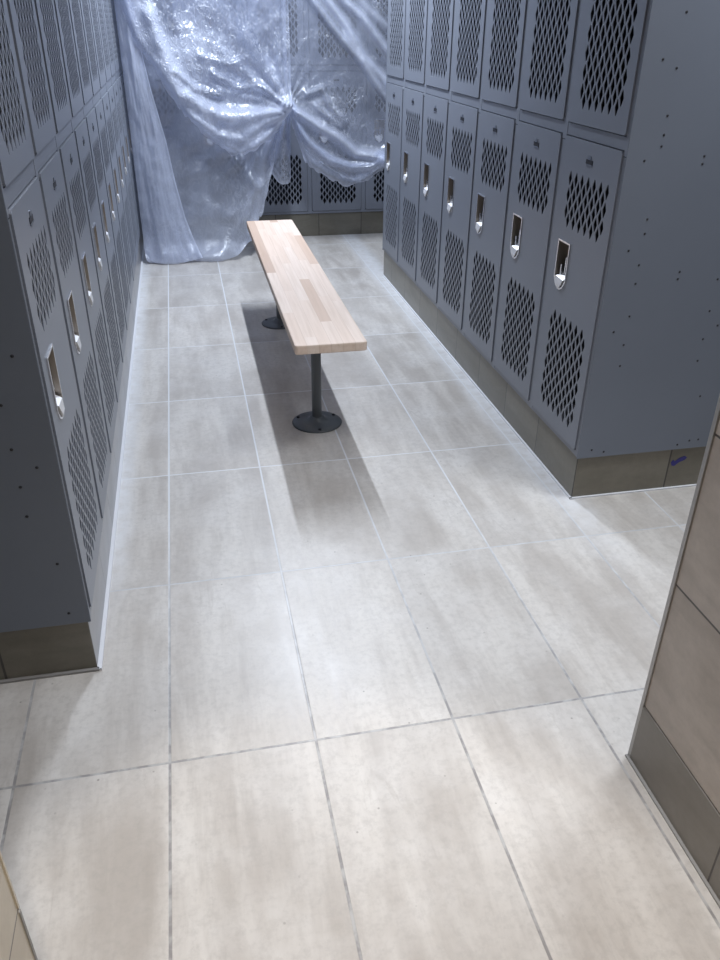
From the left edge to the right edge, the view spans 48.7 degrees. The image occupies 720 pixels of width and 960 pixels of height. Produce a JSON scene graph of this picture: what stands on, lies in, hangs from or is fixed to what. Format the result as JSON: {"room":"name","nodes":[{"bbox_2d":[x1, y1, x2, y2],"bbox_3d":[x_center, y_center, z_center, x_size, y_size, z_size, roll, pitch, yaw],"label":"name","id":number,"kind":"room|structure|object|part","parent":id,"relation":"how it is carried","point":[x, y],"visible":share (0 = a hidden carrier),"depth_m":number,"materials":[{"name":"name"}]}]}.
{"room":"locker room","nodes":[
{"label":"locker room","id":0,"kind":"room"},
{"bbox_2d":[0,860,34,959],"bbox_3d":[-0.365,0.562,-0.940,0.638,2.620,3.205,-6,31,-10],"label":"wall","id":1,"kind":"structure","parent":0,"point":[14,944],"depth_m":0.87,"materials":[{"name":"tile"}]},
{"bbox_2d":[0,851,19,909],"bbox_3d":[-0.379,-0.452,0.360,0.004,2.165,0.004,-6,31,-10],"label":"trim","id":2,"kind":"structure","parent":1,"relation":"attached to","point":[1,856],"depth_m":0.88,"materials":[{"name":"metal"}]},
{"bbox_2d":[19,909,37,959],"bbox_3d":[-0.390,0.684,1.016,0.004,0.450,0.004,-6,31,-10],"label":"trim","id":3,"kind":"structure","parent":1,"relation":"attached to","point":[20,912],"depth_m":0.93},
{"bbox_2d":[130,123,144,227],"bbox_3d":[-0.248,-3.146,5.478,3.620,2.620,0.132,-6,31,-10],"label":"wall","id":4,"kind":"structure","parent":0,"point":[142,225],"depth_m":5.71,"materials":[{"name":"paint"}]},
{"bbox_2d":[144,211,382,241],"bbox_3d":[-0.581,-1.893,5.769,1.890,0.153,0.449,-6,31,-10],"label":"baseboard","id":5,"kind":"structure","parent":4,"relation":"attached to","point":[315,224],"depth_m":5.60,"materials":[{"name":"tile"}]},
{"bbox_2d":[132,0,200,218],"bbox_3d":[-1.311,-2.672,5.129,0.378,1.820,0.469,-6,31,-10],"label":"locker","id":6,"kind":"object","parent":5,"relation":"on","point":[177,128],"visible":0.48,"depth_m":5.19,"materials":[{"name":"grey paint"}]},
{"bbox_3d":[-1.353,-2.228,5.125,0.081,0.147,0.033,-6,31,-10],"label":"recessed handle","id":7,"kind":"part","parent":6,"relation":"part of","materials":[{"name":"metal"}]},
{"bbox_3d":[-1.262,-2.956,4.718,0.345,0.873,0.016,-6,31,-10],"label":"door","id":8,"kind":"part","parent":6,"relation":"part of","materials":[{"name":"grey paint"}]},
{"bbox_3d":[-1.270,-2.169,5.173,0.345,0.869,0.016,-6,31,-10],"label":"door","id":9,"kind":"part","parent":6,"relation":"part of","materials":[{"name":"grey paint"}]},
{"bbox_2d":[181,0,253,216],"bbox_3d":[-0.941,-2.708,5.198,0.378,1.820,0.469,-6,31,-10],"label":"locker","id":10,"kind":"object","parent":5,"relation":"on","point":[218,177],"visible":0.78,"depth_m":5.24,"materials":[{"name":"grey paint"}]},
{"bbox_3d":[-0.983,-2.264,5.194,0.081,0.147,0.033,-6,31,-10],"label":"recessed handle","id":11,"kind":"part","parent":10,"relation":"part of","materials":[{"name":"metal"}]},
{"bbox_3d":[-0.892,-2.992,4.787,0.345,0.873,0.016,-6,31,-10],"label":"door","id":12,"kind":"part","parent":10,"relation":"part of","materials":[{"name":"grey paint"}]},
{"bbox_3d":[-0.900,-2.205,5.242,0.345,0.869,0.016,-6,31,-10],"label":"door","id":13,"kind":"part","parent":10,"relation":"part of","materials":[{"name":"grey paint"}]},
{"bbox_2d":[244,0,309,214],"bbox_3d":[-0.571,-2.744,5.266,0.378,1.820,0.469,-6,31,-10],"label":"locker","id":14,"kind":"object","parent":5,"relation":"on","point":[293,197],"visible":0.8,"depth_m":5.23,"materials":[{"name":"grey metal"}]},
{"bbox_3d":[-0.522,-3.028,4.855,0.345,0.873,0.016,-6,31,-10],"label":"door","id":15,"kind":"part","parent":14,"relation":"part of","materials":[{"name":"grey paint"}]},
{"bbox_3d":[-0.530,-2.241,5.310,0.345,0.869,0.016,-6,31,-10],"label":"door","id":16,"kind":"part","parent":14,"relation":"part of","materials":[{"name":"grey paint"}]},
{"bbox_2d":[306,0,364,213],"bbox_3d":[-0.201,-2.780,5.335,0.378,1.820,0.469,-6,31,-10],"label":"locker","id":17,"kind":"object","parent":5,"relation":"on","point":[332,67],"visible":0.65,"depth_m":5.33,"materials":[{"name":"grey metal"}]},
{"bbox_3d":[-0.243,-2.336,5.331,0.081,0.147,0.033,-6,31,-10],"label":"recessed handle","id":18,"kind":"part","parent":17,"relation":"part of","materials":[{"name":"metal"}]},
{"bbox_3d":[-0.152,-3.064,4.924,0.345,0.873,0.016,-6,31,-10],"label":"door","id":19,"kind":"part","parent":17,"relation":"part of","materials":[{"name":"grey paint"}]},
{"bbox_3d":[-0.160,-2.277,5.379,0.345,0.869,0.016,-6,31,-10],"label":"door","id":20,"kind":"part","parent":17,"relation":"part of","materials":[{"name":"grey paint"}]},
{"bbox_2d":[363,0,387,211],"bbox_3d":[0.169,-2.816,5.404,0.378,1.820,0.469,-6,31,-10],"label":"locker","id":21,"kind":"object","parent":5,"relation":"on","point":[374,106],"visible":0.25,"depth_m":5.39,"materials":[{"name":"grey metal"}]},
{"bbox_3d":[0.210,-2.313,5.447,0.345,0.869,0.016,-6,31,-10],"label":"door","id":22,"kind":"part","parent":21,"relation":"part of","materials":[{"name":"grey paint"}]},
{"bbox_3d":[0.218,-3.100,4.993,0.345,0.873,0.016,-6,31,-10],"label":"door","id":23,"kind":"part","parent":21,"relation":"part of","materials":[{"name":"grey paint"}]},
{"bbox_3d":[0.127,-2.372,5.400,0.081,0.147,0.033,-6,31,-10],"label":"recessed handle","id":24,"kind":"part","parent":21,"relation":"part of","materials":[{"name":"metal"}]},
{"bbox_2d":[0,232,719,959],"bbox_3d":[0.637,0.177,2.442,3.900,0.080,8.900,-6,31,-10],"label":"floor","id":25,"kind":"structure","parent":0,"point":[370,687],"depth_m":1.84,"materials":[{"name":"tile"}]},
{"bbox_2d":[0,667,98,683],"bbox_3d":[-0.837,0.466,1.829,0.457,0.006,0.008,-6,31,-10],"label":"trim","id":26,"kind":"structure","parent":25,"relation":"on","point":[87,670],"depth_m":1.85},
{"bbox_2d":[0,226,142,679],"bbox_3d":[-1.270,-0.633,3.576,0.453,0.153,4.206,-6,31,-10],"label":"baseboard","id":27,"kind":"structure","parent":25,"relation":"on","point":[61,648],"depth_m":1.85,"materials":[{"name":"tile"}]},
{"bbox_2d":[0,0,101,632],"bbox_3d":[-0.855,-0.543,1.455,0.469,1.826,0.383,-6,31,-10],"label":"locker","id":28,"kind":"object","parent":27,"relation":"on","point":[51,524],"visible":1,"depth_m":1.60,"materials":[{"name":"grey metal"}]},
{"bbox_3d":[-0.638,-0.957,1.270,0.016,0.873,0.345,-6,31,-10],"label":"door","id":29,"kind":"part","parent":28,"relation":"part of","materials":[{"name":"grey paint"}]},
{"bbox_3d":[-0.634,-0.506,1.533,0.002,0.025,0.040,-6,31,-10],"label":"number plate","id":30,"kind":"part","parent":28,"relation":"part of","materials":[{"name":"metal"}]},
{"bbox_3d":[-0.822,-0.450,1.295,0.458,1.826,0.003,-6,31,-10],"label":"panel","id":31,"kind":"part","parent":28,"relation":"part of","materials":[{"name":"grey paint"}]},
{"bbox_3d":[-0.646,-0.170,1.725,0.016,0.869,0.345,-6,31,-10],"label":"door","id":32,"kind":"part","parent":28,"relation":"part of","materials":[{"name":"grey paint"}]},
{"bbox_3d":[-0.634,-0.192,1.616,0.033,0.147,0.081,-6,31,-10],"label":"recessed handle","id":33,"kind":"part","parent":28,"relation":"part of","materials":[{"name":"metal"}]},
{"bbox_2d":[6,0,110,525],"bbox_3d":[-0.933,-0.731,1.776,0.469,1.820,0.378,-6,31,-10],"label":"locker","id":34,"kind":"object","parent":27,"relation":"on","point":[22,13],"visible":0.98,"depth_m":1.88,"materials":[{"name":"grey metal"}]},
{"bbox_3d":[-0.715,-1.142,1.590,0.016,0.873,0.345,-6,31,-10],"label":"door","id":35,"kind":"part","parent":34,"relation":"part of","materials":[{"name":"grey paint"}]},
{"bbox_3d":[-0.711,-0.692,1.853,0.002,0.025,0.040,-6,31,-10],"label":"number plate","id":36,"kind":"part","parent":34,"relation":"part of","materials":[{"name":"metal"}]},
{"bbox_3d":[-0.711,-0.378,1.936,0.033,0.147,0.081,-6,31,-10],"label":"recessed handle","id":37,"kind":"part","parent":34,"relation":"part of","materials":[{"name":"metal"}]},
{"bbox_3d":[-0.723,-0.355,2.045,0.016,0.869,0.345,-6,31,-10],"label":"door","id":38,"kind":"part","parent":34,"relation":"part of","materials":[{"name":"grey paint"}]},
{"bbox_2d":[34,0,117,455],"bbox_3d":[-1.010,-0.917,2.096,0.469,1.820,0.378,-6,31,-10],"label":"locker","id":39,"kind":"object","parent":27,"relation":"on","point":[45,9],"visible":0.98,"depth_m":2.21,"materials":[{"name":"grey metal"}]},
{"bbox_3d":[-0.793,-1.328,1.910,0.016,0.873,0.345,-6,31,-10],"label":"door","id":40,"kind":"part","parent":39,"relation":"part of","materials":[{"name":"grey paint"}]},
{"bbox_3d":[-0.788,-0.564,2.256,0.033,0.147,0.081,-6,31,-10],"label":"recessed handle","id":41,"kind":"part","parent":39,"relation":"part of","materials":[{"name":"metal"}]},
{"bbox_3d":[-0.801,-0.541,2.365,0.016,0.869,0.345,-6,31,-10],"label":"door","id":42,"kind":"part","parent":39,"relation":"part of","materials":[{"name":"grey paint"}]},
{"bbox_2d":[54,0,122,409],"bbox_3d":[-1.088,-1.102,2.417,0.469,1.820,0.378,-6,31,-10],"label":"locker","id":43,"kind":"object","parent":27,"relation":"on","point":[62,11],"visible":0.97,"depth_m":2.53,"materials":[{"name":"grey metal"}]},
{"bbox_3d":[-0.870,-1.514,2.230,0.016,0.873,0.345,-6,31,-10],"label":"door","id":44,"kind":"part","parent":43,"relation":"part of","materials":[{"name":"grey paint"}]},
{"bbox_3d":[-0.866,-0.750,2.576,0.033,0.147,0.081,-6,31,-10],"label":"recessed handle","id":45,"kind":"part","parent":43,"relation":"part of","materials":[{"name":"metal"}]},
{"bbox_3d":[-0.878,-0.727,2.685,0.016,0.869,0.345,-6,31,-10],"label":"door","id":46,"kind":"part","parent":43,"relation":"part of","materials":[{"name":"grey paint"}]},
{"bbox_2d":[68,0,126,362],"bbox_3d":[-1.165,-1.288,2.736,0.469,1.820,0.378,-6,31,-10],"label":"locker","id":47,"kind":"object","parent":27,"relation":"on","point":[74,5],"visible":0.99,"depth_m":2.86,"materials":[{"name":"grey metal"}]},
{"bbox_3d":[-0.947,-1.700,2.550,0.016,0.873,0.345,-6,31,-10],"label":"door","id":48,"kind":"part","parent":47,"relation":"part of","materials":[{"name":"grey paint"}]},
{"bbox_3d":[-0.943,-0.935,2.896,0.033,0.147,0.081,-6,31,-10],"label":"recessed handle","id":49,"kind":"part","parent":47,"relation":"part of","materials":[{"name":"metal"}]},
{"bbox_3d":[-0.955,-0.913,3.005,0.016,0.869,0.345,-6,31,-10],"label":"door","id":50,"kind":"part","parent":47,"relation":"part of","materials":[{"name":"grey paint"}]},
{"bbox_2d":[79,0,130,329],"bbox_3d":[-1.243,-1.474,3.057,0.469,1.820,0.378,-6,31,-10],"label":"locker","id":51,"kind":"object","parent":27,"relation":"on","point":[84,4],"visible":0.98,"depth_m":3.18,"materials":[{"name":"grey metal"}]},
{"bbox_3d":[-1.025,-1.885,2.870,0.016,0.873,0.345,-6,31,-10],"label":"door","id":52,"kind":"part","parent":51,"relation":"part of","materials":[{"name":"grey paint"}]},
{"bbox_3d":[-1.020,-1.121,3.216,0.033,0.147,0.081,-6,31,-10],"label":"recessed handle","id":53,"kind":"part","parent":51,"relation":"part of","materials":[{"name":"metal"}]},
{"bbox_3d":[-1.033,-1.099,3.325,0.016,0.869,0.345,-6,31,-10],"label":"door","id":54,"kind":"part","parent":51,"relation":"part of","materials":[{"name":"grey paint"}]},
{"bbox_2d":[88,0,133,307],"bbox_3d":[-1.320,-1.659,3.377,0.469,1.820,0.378,-6,31,-10],"label":"locker","id":55,"kind":"object","parent":27,"relation":"on","point":[92,3],"visible":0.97,"depth_m":3.50,"materials":[{"name":"grey metal"}]},
{"bbox_3d":[-1.102,-2.071,3.190,0.016,0.873,0.345,-6,31,-10],"label":"door","id":56,"kind":"part","parent":55,"relation":"part of","materials":[{"name":"grey paint"}]},
{"bbox_3d":[-1.098,-1.307,3.536,0.033,0.147,0.081,-6,31,-10],"label":"recessed handle","id":57,"kind":"part","parent":55,"relation":"part of","materials":[{"name":"metal"}]},
{"bbox_3d":[-1.110,-1.284,3.645,0.016,0.869,0.345,-6,31,-10],"label":"door","id":58,"kind":"part","parent":55,"relation":"part of","materials":[{"name":"grey paint"}]},
{"bbox_2d":[96,0,135,281],"bbox_3d":[-1.397,-1.845,3.696,0.469,1.820,0.378,-6,31,-10],"label":"locker","id":59,"kind":"object","parent":27,"relation":"on","point":[109,86],"visible":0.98,"depth_m":3.82,"materials":[{"name":"grey metal"}]},
{"bbox_3d":[-1.179,-2.257,3.510,0.016,0.873,0.345,-6,31,-10],"label":"door","id":60,"kind":"part","parent":59,"relation":"part of","materials":[{"name":"grey paint"}]},
{"bbox_3d":[-1.175,-1.493,3.856,0.033,0.147,0.081,-6,31,-10],"label":"recessed handle","id":61,"kind":"part","parent":59,"relation":"part of","materials":[{"name":"metal"}]},
{"bbox_3d":[-1.188,-1.470,3.965,0.016,0.869,0.345,-6,31,-10],"label":"door","id":62,"kind":"part","parent":59,"relation":"part of","materials":[{"name":"grey paint"}]},
{"bbox_2d":[102,0,137,260],"bbox_3d":[-1.475,-2.031,4.016,0.469,1.820,0.378,-6,31,-10],"label":"locker","id":63,"kind":"object","parent":27,"relation":"on","point":[104,2],"visible":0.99,"depth_m":4.14,"materials":[{"name":"grey metal"}]},
{"bbox_3d":[-1.257,-2.443,3.830,0.016,0.873,0.345,-6,31,-10],"label":"door","id":64,"kind":"part","parent":63,"relation":"part of","materials":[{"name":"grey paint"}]},
{"bbox_3d":[-1.252,-1.678,4.176,0.033,0.147,0.081,-6,31,-10],"label":"recessed handle","id":65,"kind":"part","parent":63,"relation":"part of","materials":[{"name":"metal"}]},
{"bbox_3d":[-1.265,-1.656,4.285,0.016,0.869,0.345,-6,31,-10],"label":"door","id":66,"kind":"part","parent":63,"relation":"part of","materials":[{"name":"grey paint"}]},
{"bbox_2d":[107,0,139,244],"bbox_3d":[-1.552,-2.217,4.337,0.469,1.820,0.378,-6,31,-10],"label":"locker","id":67,"kind":"object","parent":27,"relation":"on","point":[109,6],"visible":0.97,"depth_m":4.47,"materials":[{"name":"grey metal"}]},
{"bbox_3d":[-1.334,-2.628,4.150,0.016,0.873,0.345,-6,31,-10],"label":"door","id":68,"kind":"part","parent":67,"relation":"part of","materials":[{"name":"grey paint"}]},
{"bbox_3d":[-1.330,-1.864,4.496,0.033,0.147,0.081,-6,31,-10],"label":"recessed handle","id":69,"kind":"part","parent":67,"relation":"part of","materials":[{"name":"metal"}]},
{"bbox_3d":[-1.342,-1.841,4.605,0.016,0.869,0.345,-6,31,-10],"label":"door","id":70,"kind":"part","parent":67,"relation":"part of","materials":[{"name":"grey paint"}]},
{"bbox_2d":[111,0,141,229],"bbox_3d":[-1.629,-2.402,4.657,0.469,1.820,0.378,-6,31,-10],"label":"locker","id":71,"kind":"object","parent":27,"relation":"on","point":[112,1],"visible":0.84,"depth_m":4.75,"materials":[{"name":"grey metal"}]},
{"bbox_3d":[-1.412,-2.814,4.470,0.016,0.873,0.345,-6,31,-10],"label":"door","id":72,"kind":"part","parent":71,"relation":"part of","materials":[{"name":"grey paint"}]},
{"bbox_3d":[-1.420,-2.027,4.925,0.016,0.869,0.345,-6,31,-10],"label":"door","id":73,"kind":"part","parent":71,"relation":"part of","materials":[{"name":"grey paint"}]},
{"bbox_2d":[97,242,143,669],"bbox_3d":[-1.043,-0.590,3.652,0.010,0.006,4.212,-6,31,-10],"label":"trim","id":74,"kind":"structure","parent":25,"relation":"on","point":[109,575],"depth_m":2.49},
{"bbox_2d":[246,220,366,432],"bbox_3d":[-0.280,-0.694,3.416,0.236,0.437,1.834,-6,31,-10],"label":"bench","id":75,"kind":"object","parent":25,"relation":"on","point":[316,321],"visible":1,"depth_m":2.99,"materials":[{"name":"brown wood"}]},
{"bbox_3d":[-0.400,-0.969,3.920,0.037,0.382,0.037,-6,31,-10],"label":"leg","id":76,"kind":"part","parent":75,"relation":"part of","materials":[{"name":"grey paint"}]},
{"bbox_3d":[-0.278,-0.870,3.314,0.236,0.031,1.834,-6,31,-10],"label":"seat","id":77,"kind":"part","parent":75,"relation":"part of","materials":[{"name":"brown wood"}]},
{"bbox_3d":[-0.162,-0.396,2.933,0.037,0.382,0.037,-6,31,-10],"label":"leg","id":78,"kind":"part","parent":75,"relation":"part of","materials":[{"name":"grey paint"}]},
{"bbox_2d":[382,274,695,499],"bbox_3d":[0.628,-0.610,3.719,0.456,0.005,2.645,-6,31,-10],"label":"trim","id":79,"kind":"structure","parent":25,"relation":"on","point":[410,307],"depth_m":2.82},
{"bbox_2d":[384,251,705,496],"bbox_3d":[0.632,-0.676,3.685,0.449,0.153,2.639,-6,31,-10],"label":"baseboard","id":80,"kind":"structure","parent":25,"relation":"on","point":[676,467],"depth_m":2.68,"materials":[{"name":"tile"}]},
{"bbox_2d":[382,0,406,264],"bbox_3d":[0.399,-2.087,4.147,0.469,1.826,0.381,-6,31,-10],"label":"locker","id":81,"kind":"object","parent":80,"relation":"on","point":[397,9],"visible":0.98,"depth_m":4.21,"materials":[{"name":"grey metal"}]},
{"bbox_3d":[0.366,-2.180,4.308,0.458,1.826,0.003,-6,31,-10],"label":"panel","id":82,"kind":"part","parent":81,"relation":"part of","materials":[{"name":"grey paint"}]},
{"bbox_3d":[0.170,-1.776,4.370,0.033,0.147,0.081,-6,31,-10],"label":"recessed handle","id":83,"kind":"part","parent":81,"relation":"part of","materials":[{"name":"metal"}]},
{"bbox_3d":[0.181,-1.670,4.335,0.016,0.869,0.345,-6,31,-10],"label":"door","id":84,"kind":"part","parent":81,"relation":"part of","materials":[{"name":"grey paint"}]},
{"bbox_3d":[0.190,-2.457,3.880,0.016,0.873,0.345,-6,31,-10],"label":"door","id":85,"kind":"part","parent":81,"relation":"part of","materials":[{"name":"grey paint"}]},
{"bbox_2d":[398,0,428,283],"bbox_3d":[0.477,-1.901,3.825,0.469,1.820,0.378,-6,31,-10],"label":"locker","id":86,"kind":"object","parent":80,"relation":"on","point":[417,10],"visible":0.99,"depth_m":3.88,"materials":[{"name":"grey metal"}]},
{"bbox_3d":[0.248,-1.590,4.050,0.033,0.147,0.081,-6,31,-10],"label":"recessed handle","id":87,"kind":"part","parent":86,"relation":"part of","materials":[{"name":"metal"}]},
{"bbox_3d":[0.259,-1.484,4.015,0.016,0.869,0.345,-6,31,-10],"label":"door","id":88,"kind":"part","parent":86,"relation":"part of","materials":[{"name":"grey paint"}]},
{"bbox_3d":[0.267,-2.271,3.560,0.016,0.873,0.345,-6,31,-10],"label":"door","id":89,"kind":"part","parent":86,"relation":"part of","materials":[{"name":"grey paint"}]},
{"bbox_2d":[416,0,455,307],"bbox_3d":[0.554,-1.715,3.506,0.469,1.820,0.378,-6,31,-10],"label":"locker","id":90,"kind":"object","parent":80,"relation":"on","point":[441,18],"visible":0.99,"depth_m":3.57,"materials":[{"name":"grey metal"}]},
{"bbox_3d":[0.325,-1.405,3.730,0.033,0.147,0.081,-6,31,-10],"label":"recessed handle","id":91,"kind":"part","parent":90,"relation":"part of","materials":[{"name":"metal"}]},
{"bbox_3d":[0.336,-1.298,3.695,0.016,0.869,0.345,-6,31,-10],"label":"door","id":92,"kind":"part","parent":90,"relation":"part of","materials":[{"name":"grey paint"}]},
{"bbox_3d":[0.344,-2.085,3.240,0.016,0.873,0.345,-6,31,-10],"label":"door","id":93,"kind":"part","parent":90,"relation":"part of","materials":[{"name":"grey paint"}]},
{"bbox_2d":[438,0,487,334],"bbox_3d":[0.631,-1.529,3.186,0.469,1.820,0.378,-6,31,-10],"label":"locker","id":94,"kind":"object","parent":80,"relation":"on","point":[470,23],"visible":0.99,"depth_m":3.25,"materials":[{"name":"grey metal"}]},
{"bbox_3d":[0.403,-1.219,3.410,0.033,0.147,0.081,-6,31,-10],"label":"recessed handle","id":95,"kind":"part","parent":94,"relation":"part of","materials":[{"name":"metal"}]},
{"bbox_3d":[0.413,-1.113,3.375,0.016,0.869,0.345,-6,31,-10],"label":"door","id":96,"kind":"part","parent":94,"relation":"part of","materials":[{"name":"grey paint"}]},
{"bbox_3d":[0.421,-1.899,2.920,0.016,0.873,0.345,-6,31,-10],"label":"door","id":97,"kind":"part","parent":94,"relation":"part of","materials":[{"name":"grey paint"}]},
{"bbox_2d":[463,0,528,366],"bbox_3d":[0.709,-1.344,2.866,0.469,1.820,0.378,-6,31,-10],"label":"locker","id":98,"kind":"object","parent":80,"relation":"on","point":[506,25],"visible":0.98,"depth_m":2.92,"materials":[{"name":"grey metal"}]},
{"bbox_3d":[0.480,-1.033,3.090,0.033,0.147,0.081,-6,31,-10],"label":"recessed handle","id":99,"kind":"part","parent":98,"relation":"part of","materials":[{"name":"metal"}]},
{"bbox_3d":[0.491,-0.927,3.055,0.016,0.869,0.345,-6,31,-10],"label":"door","id":100,"kind":"part","parent":98,"relation":"part of","materials":[{"name":"grey paint"}]},
{"bbox_3d":[0.499,-1.714,2.600,0.016,0.873,0.345,-6,31,-10],"label":"door","id":101,"kind":"part","parent":98,"relation":"part of","materials":[{"name":"grey paint"}]},
{"bbox_2d":[493,0,581,406],"bbox_3d":[0.786,-1.158,2.546,0.469,1.820,0.378,-6,31,-10],"label":"locker","id":102,"kind":"object","parent":80,"relation":"on","point":[552,25],"visible":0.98,"depth_m":2.61,"materials":[{"name":"grey metal"}]},
{"bbox_3d":[0.557,-0.847,2.770,0.033,0.147,0.081,-6,31,-10],"label":"recessed handle","id":103,"kind":"part","parent":102,"relation":"part of","materials":[{"name":"metal"}]},
{"bbox_3d":[0.568,-0.741,2.735,0.016,0.869,0.345,-6,31,-10],"label":"door","id":104,"kind":"part","parent":102,"relation":"part of","materials":[{"name":"grey paint"}]},
{"bbox_3d":[0.563,-1.076,2.539,0.002,0.025,0.040,-6,31,-10],"label":"number plate","id":105,"kind":"part","parent":102,"relation":"part of","materials":[{"name":"metal"}]},
{"bbox_3d":[0.576,-1.528,2.280,0.016,0.873,0.345,-6,31,-10],"label":"door","id":106,"kind":"part","parent":102,"relation":"part of","materials":[{"name":"grey paint"}]},
{"bbox_2d":[530,0,719,458],"bbox_3d":[0.864,-0.970,2.224,0.469,1.826,0.383,-6,31,-10],"label":"locker","id":107,"kind":"object","parent":80,"relation":"on","point":[628,357],"visible":1,"depth_m":2.24,"materials":[{"name":"grey metal"}]},
{"bbox_3d":[0.635,-0.662,2.450,0.033,0.147,0.081,-6,31,-10],"label":"recessed handle","id":108,"kind":"part","parent":107,"relation":"part of","materials":[{"name":"metal"}]},
{"bbox_3d":[0.646,-0.555,2.415,0.016,0.869,0.345,-6,31,-10],"label":"door","id":109,"kind":"part","parent":107,"relation":"part of","materials":[{"name":"grey paint"}]},
{"bbox_3d":[0.640,-0.890,2.219,0.002,0.025,0.040,-6,31,-10],"label":"number plate","id":110,"kind":"part","parent":107,"relation":"part of","materials":[{"name":"metal"}]},
{"bbox_3d":[0.654,-1.342,1.960,0.016,0.873,0.345,-6,31,-10],"label":"door","id":111,"kind":"part","parent":107,"relation":"part of","materials":[{"name":"grey paint"}]},
{"bbox_2d":[645,418,719,813],"bbox_3d":[2.023,0.162,-0.356,2.200,2.469,3.610,-6,31,-10],"label":"wall","id":112,"kind":"structure","parent":0,"point":[683,699],"depth_m":1.39,"materials":[{"name":"tile"}]},
{"bbox_2d":[625,754,719,907],"bbox_3d":[0.928,1.464,0.137,0.006,0.004,3.614,-6,31,-10],"label":"trim","id":113,"kind":"structure","parent":112,"relation":"attached to","point":[630,761],"depth_m":1.50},
{"bbox_2d":[628,394,719,756],"bbox_3d":[0.578,-0.555,1.009,0.010,2.620,0.010,-6,31,-10],"label":"trim","id":114,"kind":"structure","parent":112,"relation":"attached to","point":[717,411],"depth_m":1.41,"materials":[{"name":"metal"}]},
{"bbox_2d":[630,706,719,900],"bbox_3d":[0.963,1.398,0.105,0.063,0.151,3.610,-6,31,-10],"label":"baseboard","id":115,"kind":"structure","parent":112,"relation":"attached to","point":[691,813],"depth_m":1.48,"materials":[{"name":"tile"}]},
{"bbox_3d":[0.661,-2.161,1.091,3.900,0.080,8.900,-6,31,-10],"label":"ceiling","id":116,"kind":"structure","parent":0,"visible":0},
{"bbox_2d":[114,0,387,263],"bbox_3d":[-0.482,-2.623,4.595,1.778,2.585,0.401,-6,31,-10],"label":"plastic sheeting","id":117,"kind":"object","parent":116,"relation":"hanging from","point":[140,29],"visible":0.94,"depth_m":4.75,"materials":[{"name":"clear plastic"}]},
{"bbox_2d":[141,6,286,262],"bbox_3d":[-0.872,-2.569,4.493,0.968,2.585,0.289,-6,31,-10],"label":"drape","id":118,"kind":"object","parent":117,"relation":"hanging from","point":[173,60],"depth_m":4.70,"materials":[{"name":"clear plastic"}]}
]}

